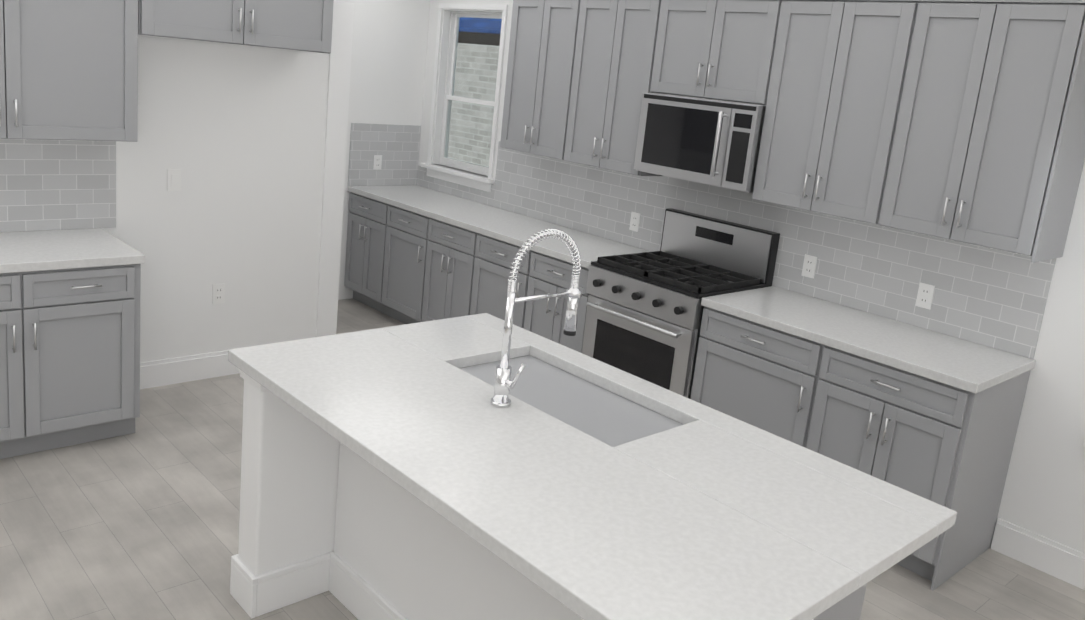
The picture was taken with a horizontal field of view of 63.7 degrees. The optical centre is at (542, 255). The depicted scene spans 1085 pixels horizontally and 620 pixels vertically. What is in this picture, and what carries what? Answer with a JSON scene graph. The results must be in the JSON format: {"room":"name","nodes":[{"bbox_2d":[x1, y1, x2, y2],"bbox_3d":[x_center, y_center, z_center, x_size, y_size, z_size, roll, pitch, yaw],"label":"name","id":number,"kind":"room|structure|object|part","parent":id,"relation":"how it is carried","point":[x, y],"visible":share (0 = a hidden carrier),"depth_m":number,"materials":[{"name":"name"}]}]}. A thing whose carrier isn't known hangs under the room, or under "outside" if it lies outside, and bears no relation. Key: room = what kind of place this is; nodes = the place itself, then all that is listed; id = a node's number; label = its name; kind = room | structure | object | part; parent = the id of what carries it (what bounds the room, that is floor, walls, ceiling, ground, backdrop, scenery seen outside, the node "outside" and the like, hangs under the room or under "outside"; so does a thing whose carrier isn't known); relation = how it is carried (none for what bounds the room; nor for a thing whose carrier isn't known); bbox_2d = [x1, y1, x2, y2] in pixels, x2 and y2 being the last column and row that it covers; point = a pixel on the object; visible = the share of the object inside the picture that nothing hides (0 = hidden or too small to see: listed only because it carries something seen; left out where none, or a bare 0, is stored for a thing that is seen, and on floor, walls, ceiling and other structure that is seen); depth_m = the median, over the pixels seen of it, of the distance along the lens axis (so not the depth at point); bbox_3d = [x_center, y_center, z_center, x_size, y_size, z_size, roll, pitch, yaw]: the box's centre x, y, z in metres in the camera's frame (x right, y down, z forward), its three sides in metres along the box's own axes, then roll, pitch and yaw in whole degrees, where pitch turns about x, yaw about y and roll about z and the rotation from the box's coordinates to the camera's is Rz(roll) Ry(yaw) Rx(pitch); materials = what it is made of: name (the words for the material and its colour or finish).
{"room":"kitchen","nodes":[
{"label":"kitchen","id":0,"kind":"room"},
{"bbox_2d":[18,0,352,362],"bbox_3d":[-4.034,-1.211,6.472,2.560,2.740,5.619,-5,16,-43],"label":"wall block","id":1,"kind":"object","parent":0,"point":[235,134],"visible":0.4,"depth_m":4.91,"materials":[{"name":"white paint"}]},
{"bbox_2d":[0,126,116,238],"bbox_3d":[-2.590,-0.349,4.131,1.074,0.484,0.009,-5,16,-43],"label":"backsplash","id":2,"kind":"structure","parent":1,"relation":"attached to","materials":[{"name":"tile"}]},
{"bbox_2d":[167,169,180,190],"bbox_3d":[-1.979,-0.408,4.693,0.072,0.116,0.010,-5,16,-43],"label":"light switch","id":3,"kind":"object","parent":1,"relation":"attached to","point":[173,179],"visible":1,"depth_m":4.69,"materials":[{"name":"white plastic"}]},
{"bbox_2d":[212,283,224,303],"bbox_3d":[-1.856,0.217,5.005,0.072,0.116,0.008,-5,16,-43],"label":"outlet","id":4,"kind":"object","parent":1,"relation":"attached to","point":[218,293],"visible":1,"depth_m":5.00,"materials":[{"name":"white plastic"}]},
{"bbox_2d":[315,0,353,336],"bbox_3d":[-1.281,-0.418,5.353,0.140,2.210,0.012,-5,16,-43],"label":"wall","id":5,"kind":"structure","parent":1,"relation":"attached to","point":[340,54],"depth_m":5.32,"materials":[{"name":"white paint"}]},
{"bbox_2d":[338,0,429,299],"bbox_3d":[-1.541,-1.000,6.694,1.368,2.740,0.150,-5,16,-43],"label":"wall","id":6,"kind":"structure","parent":0,"point":[388,56],"depth_m":6.78,"materials":[{"name":"white paint"}]},
{"bbox_2d":[0,298,1084,619],"bbox_3d":[-2.003,1.230,2.810,7.900,0.100,14.900,-5,16,-43],"label":"floor","id":7,"kind":"structure","parent":0,"point":[142,522],"depth_m":3.56,"materials":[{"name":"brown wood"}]},
{"bbox_2d":[0,0,333,458],"bbox_3d":[-2.001,-0.383,4.211,2.175,2.465,0.674,-5,16,-43],"label":"cabinets","id":8,"kind":"object","parent":7,"relation":"on","point":[69,335],"visible":1,"depth_m":4.02,"materials":[{"name":"grey paint"}]},
{"bbox_2d":[0,228,145,282],"bbox_3d":[-2.427,-0.021,3.936,1.006,0.040,0.645,-5,16,-43],"label":"countertop","id":9,"kind":"structure","parent":8,"relation":"on","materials":[{"name":"stone"}]},
{"bbox_2d":[140,350,239,388],"bbox_3d":[-1.841,0.627,5.141,1.388,0.150,0.016,-5,16,-43],"label":"baseboard","id":10,"kind":"structure","parent":7,"relation":"on","point":[163,372],"depth_m":4.96,"materials":[{"name":"white paint"}]},
{"bbox_2d":[344,192,379,307],"bbox_3d":[-1.108,-0.032,6.860,0.634,0.874,0.613,-5,16,-43],"label":"base cabinet","id":11,"kind":"object","parent":7,"relation":"on","point":[364,214],"depth_m":6.69,"materials":[{"name":"grey paint"}]},
{"bbox_2d":[372,200,419,323],"bbox_3d":[-0.772,0.077,6.507,0.634,0.874,0.653,-5,16,-43],"label":"base cabinet","id":12,"kind":"object","parent":7,"relation":"on","point":[398,230],"depth_m":6.37,"materials":[{"name":"grey paint"}]},
{"bbox_2d":[412,212,467,322],"bbox_3d":[-0.419,0.192,6.135,0.634,0.874,0.663,-5,16,-43],"label":"base cabinet","id":13,"kind":"object","parent":7,"relation":"on","point":[440,246],"depth_m":5.98,"materials":[{"name":"grey paint"}]},
{"bbox_2d":[460,228,519,319],"bbox_3d":[-0.063,0.308,5.760,0.634,0.874,0.663,-5,16,-43],"label":"base cabinet","id":14,"kind":"object","parent":7,"relation":"on","point":[488,260],"depth_m":5.61,"materials":[{"name":"grey paint"}]},
{"bbox_2d":[513,244,574,346],"bbox_3d":[0.269,0.416,5.411,0.634,0.874,0.591,-5,16,-43],"label":"base cabinet","id":15,"kind":"object","parent":7,"relation":"on","point":[540,273],"depth_m":5.22,"materials":[{"name":"grey paint"}]},
{"bbox_2d":[230,369,865,619],"bbox_3d":[-0.017,0.954,2.717,1.118,0.874,1.944,-5,16,-43],"label":"kitchen island","id":16,"kind":"object","parent":7,"relation":"on","point":[315,519],"depth_m":2.96,"materials":[{"name":"white paint"}]},
{"bbox_2d":[228,328,863,619],"bbox_3d":[-0.176,0.528,2.434,0.595,0.040,1.970,-5,16,-43],"label":"island countertop","id":17,"kind":"structure","parent":16,"relation":"on","point":[603,532],"depth_m":2.17,"materials":[{"name":"white stone"}]},
{"bbox_2d":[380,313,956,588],"bbox_3d":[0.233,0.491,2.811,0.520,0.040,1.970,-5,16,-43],"label":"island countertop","id":18,"kind":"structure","parent":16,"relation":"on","point":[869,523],"depth_m":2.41,"materials":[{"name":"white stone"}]},
{"bbox_2d":[460,353,683,444],"bbox_3d":[0.063,0.571,2.915,0.408,0.216,0.808,-5,16,-43],"label":"sink","id":19,"kind":"object","parent":18,"relation":"in","point":[602,411],"depth_m":2.89,"materials":[{"name":"silver metal"}]},
{"bbox_2d":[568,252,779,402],"bbox_3d":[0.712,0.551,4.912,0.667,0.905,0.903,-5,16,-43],"label":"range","id":20,"kind":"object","parent":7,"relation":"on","point":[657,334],"depth_m":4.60,"materials":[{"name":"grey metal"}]},
{"bbox_2d":[575,208,780,460],"bbox_3d":[0.710,0.392,4.861,0.717,1.175,0.754,-5,16,-43],"label":"range","id":21,"kind":"object","parent":7,"relation":"on","point":[643,318],"depth_m":4.73,"materials":[{"name":"silver metal"}]},
{"bbox_2d":[700,308,803,439],"bbox_3d":[1.231,0.728,4.398,0.634,0.874,0.732,-5,16,-43],"label":"base cabinet","id":22,"kind":"object","parent":7,"relation":"on","point":[751,369],"depth_m":4.17,"materials":[{"name":"grey paint"}]},
{"bbox_2d":[788,336,1033,590],"bbox_3d":[1.632,0.859,3.976,0.634,0.874,0.727,-5,16,-43],"label":"base cabinet","id":23,"kind":"object","parent":7,"relation":"on","point":[940,442],"depth_m":3.70,"materials":[{"name":"grey paint"}]},
{"bbox_2d":[348,184,1035,395],"bbox_3d":[0.324,-0.042,5.287,0.660,0.079,4.759,-5,16,-43],"label":"countertop","id":24,"kind":"structure","parent":23,"relation":"on","point":[981,367],"depth_m":4.39,"materials":[{"name":"white stone"}]},
{"bbox_2d":[418,0,1084,553],"bbox_3d":[2.478,0.075,3.565,0.150,2.740,10.450,-5,16,-43],"label":"wall","id":25,"kind":"structure","parent":0,"point":[1044,492],"depth_m":3.79,"materials":[{"name":"white paint"}]},
{"bbox_2d":[420,3,507,191],"bbox_3d":[-0.559,-1.222,6.675,0.195,1.352,0.880,-5,16,-43],"label":"kitchen window","id":26,"kind":"structure","parent":25,"relation":"in","point":[451,14],"depth_m":6.83,"materials":[{"name":"white paint"}]},
{"bbox_3d":[-0.508,-1.262,6.711,0.034,1.104,0.646,-5,16,-43],"label":"glass","id":27,"kind":"part","parent":26,"relation":"part of","materials":[{"name":"glass"}]},
{"bbox_2d":[498,0,567,159],"bbox_3d":[0.117,-1.172,5.633,0.344,1.045,0.684,-5,16,-43],"label":"upper cabinet","id":28,"kind":"object","parent":25,"relation":"attached to","point":[536,44],"depth_m":5.58,"materials":[{"name":"grey paint"}]},
{"bbox_2d":[552,0,655,179],"bbox_3d":[0.515,-1.043,5.215,0.344,1.045,0.757,-5,16,-43],"label":"upper cabinet","id":29,"kind":"object","parent":25,"relation":"attached to","point":[607,43],"depth_m":5.15,"materials":[{"name":"grey paint"}]},
{"bbox_2d":[629,211,640,231],"bbox_3d":[0.578,-0.214,5.466,0.008,0.116,0.072,-5,16,-43],"label":"electrical outlet","id":30,"kind":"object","parent":25,"relation":"attached to","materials":[{"name":"white plastic"}]},
{"bbox_2d":[628,76,731,187],"bbox_3d":[0.887,-0.676,4.808,0.397,0.502,0.604,-5,16,-43],"label":"microwave","id":31,"kind":"object","parent":25,"relation":"attached to","point":[678,136],"depth_m":4.70,"materials":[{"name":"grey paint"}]},
{"bbox_2d":[347,123,1057,359],"bbox_3d":[0.350,-0.289,5.247,0.647,0.530,4.749,-5,16,-43],"label":"backsplash","id":32,"kind":"structure","parent":25,"relation":"attached to","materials":[{"name":"tile"}]},
{"bbox_2d":[648,0,763,87],"bbox_3d":[1.006,-1.122,4.674,0.344,0.569,0.762,-5,16,-43],"label":"upper cabinet","id":33,"kind":"object","parent":25,"relation":"attached to","point":[698,41],"depth_m":4.58,"materials":[{"name":"grey paint"}]},
{"bbox_2d":[801,254,817,278],"bbox_3d":[1.404,0.055,4.595,0.008,0.116,0.072,-5,16,-43],"label":"electrical outlet","id":34,"kind":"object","parent":25,"relation":"attached to","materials":[{"name":"white plastic"}]},
{"bbox_2d":[736,0,895,223],"bbox_3d":[1.466,-0.733,4.213,0.344,1.045,0.809,-5,16,-43],"label":"upper cabinet","id":35,"kind":"object","parent":25,"relation":"attached to","point":[821,64],"depth_m":4.14,"materials":[{"name":"grey paint"}]},
{"bbox_2d":[915,282,935,309],"bbox_3d":[1.821,0.191,4.157,0.008,0.116,0.072,-5,16,-43],"label":"electrical outlet","id":36,"kind":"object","parent":25,"relation":"attached to","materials":[{"name":"white plastic"}]},
{"bbox_2d":[860,0,1084,263],"bbox_3d":[1.899,-0.592,3.757,0.345,1.045,0.737,-5,16,-43],"label":"upper cabinet","id":37,"kind":"object","parent":25,"relation":"attached to","point":[978,143],"depth_m":3.62,"materials":[{"name":"grey paint"}]},
{"bbox_2d":[991,518,1084,589],"bbox_3d":[3.874,1.858,2.104,0.016,0.150,5.365,-5,16,-43],"label":"baseboard","id":38,"kind":"structure","parent":25,"relation":"attached to","point":[1044,554],"depth_m":3.86,"materials":[{"name":"white paint"}]},
{"label":"outside","id":39,"kind":"structure","parent":0,"visible":0},
{"bbox_2d":[447,17,501,166],"bbox_3d":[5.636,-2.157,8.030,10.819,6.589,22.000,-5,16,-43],"label":"window glass","id":40,"kind":"structure","parent":39,"point":[468,84],"depth_m":11.23,"materials":[{"name":"glass"}]}
]}

